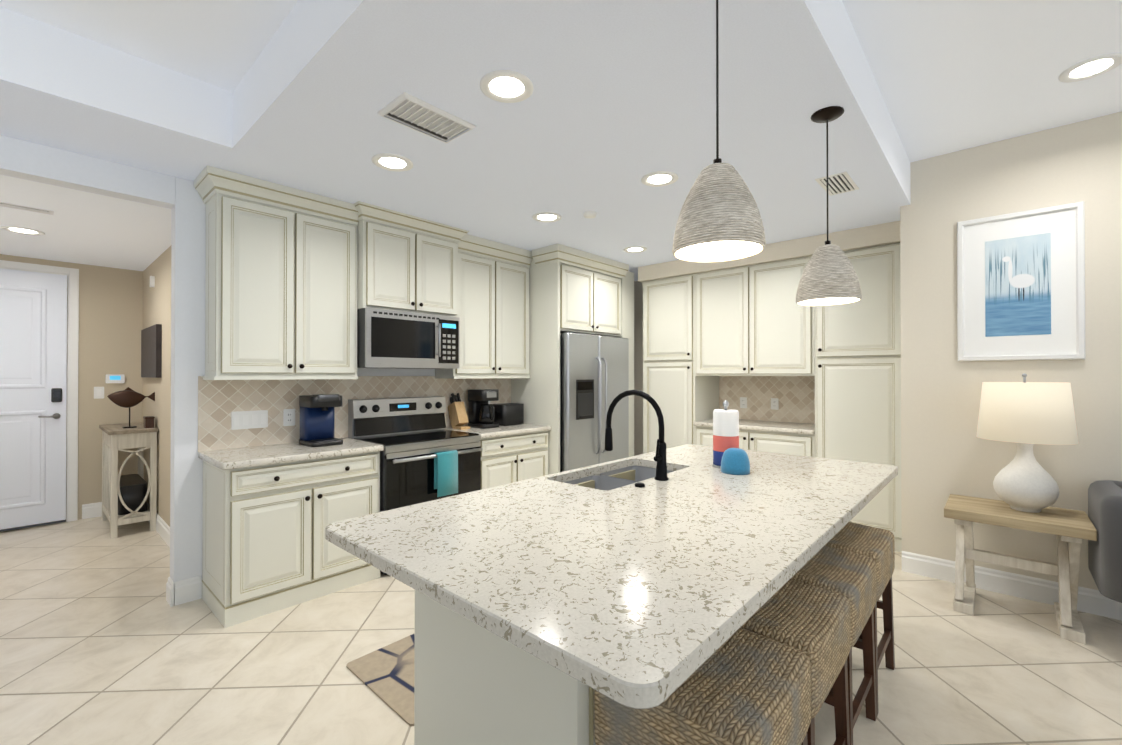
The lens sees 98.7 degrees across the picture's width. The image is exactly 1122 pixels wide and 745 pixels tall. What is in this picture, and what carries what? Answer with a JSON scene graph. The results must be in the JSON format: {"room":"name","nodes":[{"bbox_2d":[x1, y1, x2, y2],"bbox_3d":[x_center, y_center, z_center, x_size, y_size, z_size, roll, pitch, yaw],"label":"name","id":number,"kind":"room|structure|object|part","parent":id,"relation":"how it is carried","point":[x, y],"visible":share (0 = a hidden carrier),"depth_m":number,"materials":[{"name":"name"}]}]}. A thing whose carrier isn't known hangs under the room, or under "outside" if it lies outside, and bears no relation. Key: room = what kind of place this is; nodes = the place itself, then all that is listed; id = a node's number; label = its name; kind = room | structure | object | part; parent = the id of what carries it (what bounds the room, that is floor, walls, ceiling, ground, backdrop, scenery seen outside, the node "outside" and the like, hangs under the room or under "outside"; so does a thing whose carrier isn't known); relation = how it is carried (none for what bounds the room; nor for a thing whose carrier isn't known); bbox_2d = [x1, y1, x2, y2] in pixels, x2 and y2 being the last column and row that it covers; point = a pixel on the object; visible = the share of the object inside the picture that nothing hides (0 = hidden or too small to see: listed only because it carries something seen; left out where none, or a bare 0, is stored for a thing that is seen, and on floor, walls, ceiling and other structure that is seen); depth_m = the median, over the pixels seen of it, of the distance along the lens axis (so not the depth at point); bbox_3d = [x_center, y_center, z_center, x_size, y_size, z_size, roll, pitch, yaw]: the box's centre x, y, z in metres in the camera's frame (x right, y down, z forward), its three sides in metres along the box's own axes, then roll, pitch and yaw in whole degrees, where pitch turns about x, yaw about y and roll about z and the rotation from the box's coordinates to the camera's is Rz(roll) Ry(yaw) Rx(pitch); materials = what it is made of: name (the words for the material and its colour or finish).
{"room":"kitchen","nodes":[
{"label":"kitchen","id":0,"kind":"room"},
{"bbox_2d":[0,254,139,519],"bbox_3d":[-5.020,0.181,4.339,0.119,2.469,1.890,0,0,42],"label":"wall","id":1,"kind":"structure","parent":0,"point":[120,310],"depth_m":4.77,"materials":[{"name":"paint"}]},
{"bbox_2d":[0,268,66,531],"bbox_3d":[-4.977,0.242,4.212,0.101,2.323,0.920,0,0,42],"label":"entry door","id":2,"kind":"structure","parent":1,"relation":"in","point":[33,361],"depth_m":4.39,"materials":[{"name":"white wood"}]},
{"bbox_2d":[0,260,78,521],"bbox_3d":[-5.008,0.208,4.240,0.024,2.414,1.078,0,0,42],"label":"door frame","id":3,"kind":"structure","parent":1,"relation":"attached to","point":[72,274],"depth_m":4.60,"materials":[{"name":"white wood"}]},
{"bbox_2d":[82,502,101,518],"bbox_3d":[-4.486,1.349,4.813,0.016,0.140,0.420,0,0,42],"label":"baseboard","id":4,"kind":"structure","parent":1,"relation":"attached to","point":[91,510],"depth_m":4.71,"materials":[{"name":"white wood"}]},
{"bbox_2d":[94,387,103,398],"bbox_3d":[-4.553,0.199,4.753,0.009,0.118,0.075,0,0,42],"label":"wall light switch","id":5,"kind":"object","parent":1,"relation":"attached to","point":[98,391],"depth_m":4.75,"materials":[{"name":"white plastic"}]},
{"bbox_2d":[105,374,124,382],"bbox_3d":[-4.469,0.064,4.833,0.026,0.090,0.140,0,0,42],"label":"thermostat","id":6,"kind":"object","parent":1,"relation":"attached to","point":[109,378],"depth_m":4.82,"materials":[{"name":"white plastic"}]},
{"bbox_2d":[0,175,171,270],"bbox_3d":[-3.962,-1.123,3.465,2.869,0.128,2.010,0,0,42],"label":"ceiling","id":7,"kind":"structure","parent":0,"point":[83,227],"depth_m":3.50,"materials":[{"name":"paint"}]},
{"bbox_2d":[0,226,44,235],"bbox_3d":[-4.003,-1.053,3.590,0.223,0.010,0.223,0,0,-3],"label":"recessed light","id":8,"kind":"object","parent":7,"relation":"in","point":[15,229],"depth_m":3.58,"materials":[{"name":"white"}]},
{"bbox_2d":[0,202,53,214],"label":"ceiling vent","id":9,"kind":"object","parent":7,"relation":"in","point":[3,204],"depth_m":3.10,"materials":[{"name":"white metal"}]},
{"bbox_2d":[140,246,170,526],"bbox_3d":[-3.326,0.180,4.156,2.869,2.469,0.120,0,0,42],"label":"wall","id":10,"kind":"structure","parent":0,"point":[155,303],"depth_m":4.28,"materials":[{"name":"paint"}]},
{"bbox_2d":[141,324,161,377],"bbox_3d":[-3.854,-0.188,4.529,0.850,0.470,0.038,0,0,42],"label":"canvas","id":11,"kind":"object","parent":10,"relation":"attached to","point":[151,351],"visible":1,"depth_m":4.38},
{"bbox_2d":[150,276,154,287],"bbox_3d":[-3.840,-0.854,4.527,0.060,0.100,0.029,0,0,42],"label":"wall light switch","id":12,"kind":"object","parent":10,"relation":"attached to","point":[152,278],"depth_m":4.51,"materials":[{"name":"white plastic"}]},
{"bbox_2d":[147,503,201,593],"bbox_3d":[-3.331,1.344,4.058,2.743,0.140,0.018,0,0,42],"label":"baseboard","id":13,"kind":"structure","parent":10,"relation":"attached to","point":[162,528],"depth_m":3.98,"materials":[{"name":"white wood"}]},
{"bbox_2d":[0,135,434,581],"bbox_3d":[-2.321,0.110,3.039,0.120,2.598,9.300,0,0,42],"label":"wall","id":14,"kind":"structure","parent":0,"point":[40,163],"depth_m":2.95,"materials":[{"name":"paint"}]},
{"bbox_2d":[194,165,358,379],"bbox_3d":[-1.852,-0.571,3.213,0.338,1.234,0.907,0,0,42],"label":"upper cabinet","id":15,"kind":"object","parent":14,"relation":"attached to","point":[281,263],"visible":0.98,"depth_m":3.07,"materials":[{"name":"white wood"}]},
{"bbox_2d":[198,376,510,451],"bbox_3d":[-1.388,0.264,3.967,0.008,0.471,2.600,0,0,42],"label":"backsplash","id":16,"kind":"structure","parent":14,"relation":"attached to","point":[219,401],"depth_m":3.37,"materials":[{"name":"beige tile"}]},
{"bbox_2d":[231,410,267,429],"bbox_3d":[-2.069,0.314,3.205,0.009,0.118,0.208,0,0,42],"label":"switch plate","id":17,"kind":"object","parent":16,"relation":"attached to","point":[248,419],"depth_m":3.20,"materials":[{"name":"white plastic"}]},
{"bbox_2d":[283,409,294,425],"bbox_3d":[-1.907,0.315,3.385,0.008,0.118,0.075,0,0,42],"label":"electrical outlet","id":18,"kind":"object","parent":16,"relation":"attached to","point":[288,414],"depth_m":3.38,"materials":[{"name":"white plastic"}]},
{"bbox_2d":[354,201,468,316],"bbox_3d":[-1.241,-0.826,3.830,0.413,0.733,0.939,0,0,42],"label":"upper cabinet","id":19,"kind":"object","parent":14,"relation":"attached to","point":[407,263],"visible":0.92,"depth_m":3.66,"materials":[{"name":"white wood"}]},
{"bbox_2d":[357,308,459,368],"bbox_3d":[-1.234,-0.245,3.809,0.447,0.421,0.792,0,0,42],"label":"microwave","id":20,"kind":"object","parent":19,"relation":"attached to","point":[396,339],"visible":0.98,"depth_m":3.62,"materials":[{"name":"metal"}]},
{"bbox_2d":[435,234,532,378],"bbox_3d":[-0.691,-0.563,4.488,0.338,1.234,0.892,0,0,42],"label":"upper cabinet","id":21,"kind":"object","parent":14,"relation":"attached to","point":[493,296],"visible":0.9,"depth_m":4.37,"materials":[{"name":"white wood"}]},
{"bbox_2d":[0,0,910,280],"bbox_3d":[-1.123,-1.347,1.957,3.360,0.298,9.300,0,0,42],"label":"ceiling","id":22,"kind":"structure","parent":0,"point":[610,112],"depth_m":2.28,"materials":[{"name":"paint"}]},
{"bbox_2d":[372,153,412,171],"bbox_3d":[-0.954,-1.188,2.736,0.223,0.010,0.223,0,0,-3],"label":"recessed light","id":23,"kind":"object","parent":22,"relation":"in","point":[387,161],"depth_m":2.73,"materials":[{"name":"white"}]},
{"bbox_2d":[377,92,475,142],"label":"ceiling vent","id":24,"kind":"object","parent":22,"relation":"in","point":[411,111],"depth_m":2.25,"materials":[{"name":"white metal"}]},
{"bbox_2d":[480,70,532,102],"bbox_3d":[-0.227,-1.192,2.020,0.223,0.010,0.223,0,0,-3],"label":"recessed light","id":25,"kind":"object","parent":22,"relation":"in","point":[507,86],"depth_m":2.01,"materials":[{"name":"white"}]},
{"bbox_2d":[532,212,561,221],"bbox_3d":[-0.107,-1.183,3.682,0.223,0.010,0.223,0,0,-3],"label":"recessed light","id":26,"kind":"object","parent":22,"relation":"in","point":[542,216],"depth_m":3.67,"materials":[{"name":"white"}]},
{"bbox_2d":[623,246,646,252],"bbox_3d":[0.712,-1.178,4.627,0.223,0.010,0.223,0,0,-3],"label":"recessed light","id":27,"kind":"object","parent":22,"relation":"in","point":[633,249],"depth_m":4.62,"materials":[{"name":"white"}]},
{"bbox_2d":[641,171,677,186],"bbox_3d":[0.606,-1.187,2.965,0.223,0.010,0.223,0,0,-3],"label":"recessed light","id":28,"kind":"object","parent":22,"relation":"in","point":[659,178],"depth_m":2.95,"materials":[{"name":"white"}]},
{"bbox_2d":[672,0,765,261],"bbox_3d":[0.473,-0.781,1.459,0.268,0.838,0.268,0,0,42],"label":"pendant lamp","id":29,"kind":"object","parent":22,"relation":"hanging from","point":[719,219],"visible":1,"depth_m":1.38,"materials":[{"name":"fabric"}]},
{"bbox_2d":[796,106,861,305],"bbox_3d":[1.232,-0.761,2.228,0.268,0.870,0.268,0,0,42],"label":"pendant lamp","id":30,"kind":"object","parent":22,"relation":"hanging from","point":[829,276],"visible":1,"depth_m":2.16,"materials":[{"name":"wicker"}]},
{"bbox_2d":[815,172,858,195],"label":"ceiling vent","id":31,"kind":"object","parent":22,"relation":"in","point":[839,183],"depth_m":3.03,"materials":[{"name":"white metal"}]},
{"bbox_2d":[0,516,1121,744],"bbox_3d":[-0.170,1.450,1.547,11.500,0.100,10.000,0,0,42],"label":"floor","id":32,"kind":"structure","parent":0,"point":[102,642],"depth_m":2.33,"materials":[{"name":"tile"}]},
{"bbox_2d":[99,422,157,538],"bbox_3d":[-4.018,0.959,4.469,0.820,0.915,0.328,0,0,42],"label":"console table","id":33,"kind":"object","parent":32,"relation":"on","point":[119,437],"visible":0.96,"depth_m":4.27,"materials":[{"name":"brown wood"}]},
{"bbox_2d":[107,387,154,427],"bbox_3d":[-3.880,0.315,4.386,0.074,0.370,0.365,0,0,42],"label":"fish sculpture","id":34,"kind":"object","parent":33,"relation":"on","point":[128,397],"visible":0.96,"depth_m":4.34,"materials":[{"name":"brown metal"}]},
{"bbox_2d":[118,474,146,514],"bbox_3d":[-4.014,1.121,4.472,0.640,0.248,0.200,0,0,42],"label":"basket","id":35,"kind":"object","parent":33,"relation":"on","point":[133,489],"visible":0.65,"depth_m":4.28,"materials":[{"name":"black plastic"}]},
{"bbox_2d":[143,416,154,427],"bbox_3d":[-3.747,0.451,4.383,0.126,0.099,0.066,0,0,42],"label":"box","id":36,"kind":"object","parent":33,"relation":"on","point":[148,421],"visible":1,"depth_m":4.34,"materials":[{"name":"brown wood"}]},
{"bbox_2d":[198,438,383,627],"bbox_3d":[-1.735,0.952,3.148,0.587,0.914,0.927,0,0,42],"label":"base cabinet","id":37,"kind":"object","parent":32,"relation":"on","point":[270,513],"visible":0.98,"depth_m":2.89,"materials":[{"name":"white wood"}]},
{"bbox_2d":[299,394,342,446],"bbox_3d":[-1.667,0.323,3.349,0.270,0.345,0.210,0,0,42],"label":"machine","id":38,"kind":"object","parent":37,"relation":"on","point":[317,415],"visible":1,"depth_m":3.30,"materials":[{"name":"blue plastic"}]},
{"bbox_2d":[346,633,414,725],"bbox_3d":[-0.486,1.401,2.464,0.600,0.008,0.970,0,0,42],"label":"kitchen mat","id":39,"kind":"object","parent":32,"relation":"on","point":[385,674],"visible":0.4,"depth_m":2.23,"materials":[{"name":"beige fabric"}]},
{"bbox_2d":[348,396,482,574],"bbox_3d":[-1.115,0.810,3.775,0.660,1.205,0.818,0,0,42],"label":"range","id":40,"kind":"object","parent":32,"relation":"on","point":[425,456],"visible":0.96,"depth_m":3.66,"materials":[{"name":"metal"}]},
{"bbox_2d":[444,423,550,489],"bbox_3d":[-0.581,0.959,4.415,0.587,0.914,0.839,0,0,42],"label":"base cabinet","id":41,"kind":"object","parent":32,"relation":"on","point":[513,453],"visible":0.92,"depth_m":4.22,"materials":[{"name":"white wood"}]},
{"bbox_2d":[448,393,469,429],"bbox_3d":[-0.922,0.344,4.334,0.215,0.316,0.100,0,0,42],"label":"knife block","id":42,"kind":"object","parent":41,"relation":"on","point":[457,414],"visible":1,"depth_m":4.30,"materials":[{"name":"brown wood"}]},
{"bbox_2d":[468,389,498,428],"bbox_3d":[-0.703,0.329,4.432,0.277,0.345,0.200,0,0,42],"label":"coffee maker","id":43,"kind":"object","parent":41,"relation":"on","point":[481,415],"visible":0.98,"depth_m":4.38,"materials":[{"name":"black plastic"}]},
{"bbox_2d":[492,403,523,425],"bbox_3d":[-0.515,0.402,4.658,0.190,0.202,0.292,0,0,42],"label":"toaster","id":44,"kind":"object","parent":41,"relation":"on","point":[506,414],"visible":0.83,"depth_m":4.57,"materials":[{"name":"black plastic"}]},
{"bbox_2d":[414,592,595,744],"bbox_3d":[0.454,0.967,2.250,0.825,0.875,2.115,0,0,42],"label":"kitchen island","id":45,"kind":"object","parent":32,"relation":"on","point":[471,688],"depth_m":1.46,"materials":[{"name":"white wood"}]},
{"bbox_2d":[325,444,897,708],"bbox_3d":[0.509,0.508,2.039,1.210,0.039,2.464,0,0,42],"label":"island countertop","id":46,"kind":"structure","parent":45,"relation":"on","point":[623,592],"depth_m":1.31,"materials":[{"name":"white stone"}]},
{"bbox_2d":[573,472,628,487],"bbox_3d":[0.182,0.624,2.244,0.368,0.214,0.384,0,0,42],"label":"sink","id":47,"kind":"object","parent":46,"relation":"in","point":[598,479],"depth_m":2.46,"materials":[{"name":"grey metal"}]},
{"bbox_2d":[605,390,668,480],"bbox_3d":[0.343,0.286,2.295,0.353,0.408,0.098,0,0,42],"label":"faucet","id":48,"kind":"object","parent":46,"relation":"on","point":[661,465],"visible":1,"depth_m":2.22,"materials":[{"name":"black metal"}]},
{"bbox_2d":[635,482,644,486],"bbox_3d":[0.339,0.481,2.070,0.044,0.014,0.044,0,0,42],"label":"switch","id":49,"kind":"object","parent":46,"relation":"on","point":[639,484],"visible":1,"depth_m":2.06,"materials":[{"name":"black metal"}]},
{"bbox_2d":[621,464,668,471],"bbox_3d":[0.440,0.626,2.527,0.368,0.214,0.343,0,0,42],"label":"sink","id":50,"kind":"object","parent":46,"relation":"in","point":[640,467],"depth_m":2.72,"materials":[{"name":"grey metal"}]},
{"bbox_2d":[712,400,738,468],"bbox_3d":[0.861,0.319,2.515,0.136,0.345,0.136,0,0,42],"label":"paper towel roll","id":51,"kind":"object","parent":46,"relation":"on","point":[725,428],"visible":0.65,"depth_m":2.47,"materials":[{"name":"paper"}]},
{"bbox_2d":[721,448,749,474],"bbox_3d":[0.857,0.431,2.370,0.134,0.118,0.136,0,0,42],"label":"sponge","id":52,"kind":"object","parent":46,"relation":"on","point":[735,461],"visible":1,"depth_m":2.32,"materials":[{"name":"blue plastic"}]},
{"bbox_2d":[511,244,630,474],"bbox_3d":[0.093,0.121,5.067,0.713,2.596,1.140,0,0,42],"label":"tall cabinet","id":53,"kind":"object","parent":32,"relation":"on","point":[572,290],"depth_m":4.69,"materials":[{"name":"white wood"}]},
{"bbox_2d":[560,332,628,471],"bbox_3d":[0.158,0.525,5.048,0.792,1.790,0.988,0,0,42],"label":"fridge","id":54,"kind":"object","parent":32,"relation":"on","point":[594,376],"visible":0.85,"depth_m":4.71,"materials":[{"name":"metal"}]},
{"bbox_2d":[631,272,633,456],"bbox_3d":[0.523,0.145,5.600,0.631,2.555,0.225,0,0,42],"label":"tall cabinet","id":55,"kind":"object","parent":32,"relation":"on","point":[632,274],"depth_m":5.45,"materials":[{"name":"white wood"}]},
{"bbox_2d":[643,274,722,453],"bbox_3d":[1.339,0.203,5.390,0.627,2.436,0.606,0,0,42],"label":"tall cabinet","id":56,"kind":"object","parent":32,"relation":"on","point":[682,399],"depth_m":5.15,"materials":[{"name":"white wood"}]},
{"bbox_2d":[594,627,810,744],"bbox_3d":[0.377,1.068,1.252,0.400,0.660,0.454,0,0,42],"label":"stool","id":57,"kind":"object","parent":32,"relation":"on","point":[741,686],"visible":0.58,"depth_m":1.14,"materials":[{"name":"brown wicker"}]},
{"bbox_2d":[695,427,810,455],"bbox_3d":[1.988,0.980,4.795,1.124,0.875,0.606,0,0,42],"label":"base cabinet","id":58,"kind":"object","parent":32,"relation":"on","point":[765,441],"depth_m":4.46,"materials":[{"name":"white wood"}]},
{"bbox_2d":[695,419,814,434],"bbox_3d":[1.977,0.523,4.786,1.121,0.039,0.614,0,0,42],"label":"countertop","id":59,"kind":"structure","parent":58,"relation":"on","point":[748,424],"depth_m":4.58,"materials":[{"name":"white stone"}]},
{"bbox_2d":[741,579,849,744],"bbox_3d":[0.683,1.070,1.588,0.400,0.660,0.454,0,0,42],"label":"stool","id":60,"kind":"object","parent":32,"relation":"on","point":[812,622],"visible":0.44,"depth_m":1.48,"materials":[{"name":"brown wicker"}]},
{"bbox_2d":[791,546,876,744],"bbox_3d":[0.990,1.072,1.925,0.400,0.660,0.454,0,0,42],"label":"stool","id":61,"kind":"object","parent":32,"relation":"on","point":[850,577],"visible":0.35,"depth_m":1.83,"materials":[{"name":"brown wicker"}]},
{"bbox_2d":[811,243,901,552],"bbox_3d":[2.645,0.197,4.202,0.648,2.436,0.606,0,0,42],"label":"tall cabinet","id":62,"kind":"object","parent":32,"relation":"on","point":[856,346],"depth_m":3.94,"materials":[{"name":"white wood"}]},
{"bbox_2d":[825,522,894,715],"bbox_3d":[1.296,1.074,2.261,0.400,0.660,0.454,0,0,42],"label":"stool","id":63,"kind":"object","parent":32,"relation":"on","point":[876,545],"visible":0.4,"depth_m":2.18,"materials":[{"name":"brown wicker"}]},
{"bbox_2d":[944,494,1096,643],"bbox_3d":[2.648,1.105,2.818,0.610,0.605,0.470,0,0,42],"label":"side table","id":64,"kind":"object","parent":32,"relation":"on","point":[1074,528],"visible":1,"depth_m":2.72,"materials":[{"name":"brown wood"}]},
{"bbox_2d":[976,373,1078,512],"bbox_3d":[2.712,0.403,2.818,0.430,0.796,0.430,0,0,42],"label":"table lamp","id":65,"kind":"object","parent":64,"relation":"on","point":[1024,416],"visible":1,"depth_m":2.71,"materials":[{"name":"ceramic"}]},
{"bbox_2d":[1088,480,1121,602],"bbox_3d":[3.151,1.004,2.323,0.788,0.800,0.625,0,0,42],"label":"armchair","id":66,"kind":"object","parent":32,"relation":"on","point":[1105,518],"visible":0.98,"depth_m":2.39,"materials":[{"name":"grey fabric"}]},
{"bbox_2d":[0,0,1121,162],"bbox_3d":[-0.170,-1.550,1.564,11.500,0.100,10.000,0,0,42],"label":"ceiling","id":67,"kind":"structure","parent":0,"point":[950,76],"depth_m":2.22,"materials":[{"name":"paint"}]},
{"bbox_2d":[1058,53,1121,82],"bbox_3d":[2.602,-1.490,2.367,0.223,0.010,0.223,0,0,-3],"label":"recessed light","id":68,"kind":"object","parent":67,"relation":"in","point":[1095,66],"depth_m":2.36,"materials":[{"name":"white"}]},
{"bbox_2d":[634,281,809,465],"bbox_3d":[1.982,0.123,5.316,3.178,2.597,0.139,0,0,42],"label":"wall","id":69,"kind":"structure","parent":0,"point":[638,365],"depth_m":6.13,"materials":[{"name":"paint"}]},
{"bbox_2d":[740,397,746,407],"bbox_3d":[1.969,0.326,5.205,0.075,0.118,0.008,0,0,42],"label":"switch plate","id":70,"kind":"object","parent":69,"relation":"attached to","point":[743,400],"depth_m":5.20,"materials":[{"name":"white plastic"}]},
{"bbox_2d":[771,398,778,409],"bbox_3d":[2.209,0.325,4.986,0.075,0.118,0.008,0,0,42],"label":"switch plate","id":71,"kind":"object","parent":69,"relation":"attached to","point":[774,401],"depth_m":4.98,"materials":[{"name":"white plastic"}]},
{"bbox_2d":[695,256,810,378],"bbox_3d":[1.907,-0.493,4.714,1.124,1.051,0.364,0,0,42],"label":"upper cabinet","id":72,"kind":"object","parent":0,"relation":"attached to","point":[758,337],"depth_m":4.56,"materials":[{"name":"white wood"}]},
{"bbox_2d":[638,221,899,281],"bbox_3d":[1.985,-1.101,4.793,2.458,0.158,0.640,0,0,42],"label":"wall","id":73,"kind":"structure","parent":0,"point":[870,236],"depth_m":4.30,"materials":[{"name":"paint"}]},
{"bbox_2d":[900,111,1121,589],"bbox_3d":[4.704,-0.045,2.157,5.100,2.898,1.150,0,0,42],"label":"wall","id":74,"kind":"structure","parent":0,"point":[946,452],"depth_m":3.12,"materials":[{"name":"paint"}]},
{"bbox_2d":[902,551,1121,620],"bbox_3d":[4.311,1.331,1.716,5.098,0.140,0.016,0,0,42],"label":"baseboard","id":75,"kind":"structure","parent":74,"relation":"attached to","point":[1093,601],"depth_m":3.04,"materials":[{"name":"white"}]},
{"bbox_2d":[957,201,1084,360],"bbox_3d":[2.866,-0.542,3.030,0.580,0.930,0.030,0,0,42],"label":"framed art","id":76,"kind":"object","parent":74,"relation":"attached to","point":[1064,225],"depth_m":3.01,"materials":[{"name":"white"}]},
{"bbox_3d":[2.869,-0.542,3.033,0.300,0.618,0.001,0,0,42],"label":"art print","id":77,"kind":"part","parent":76,"relation":"part of"}
]}

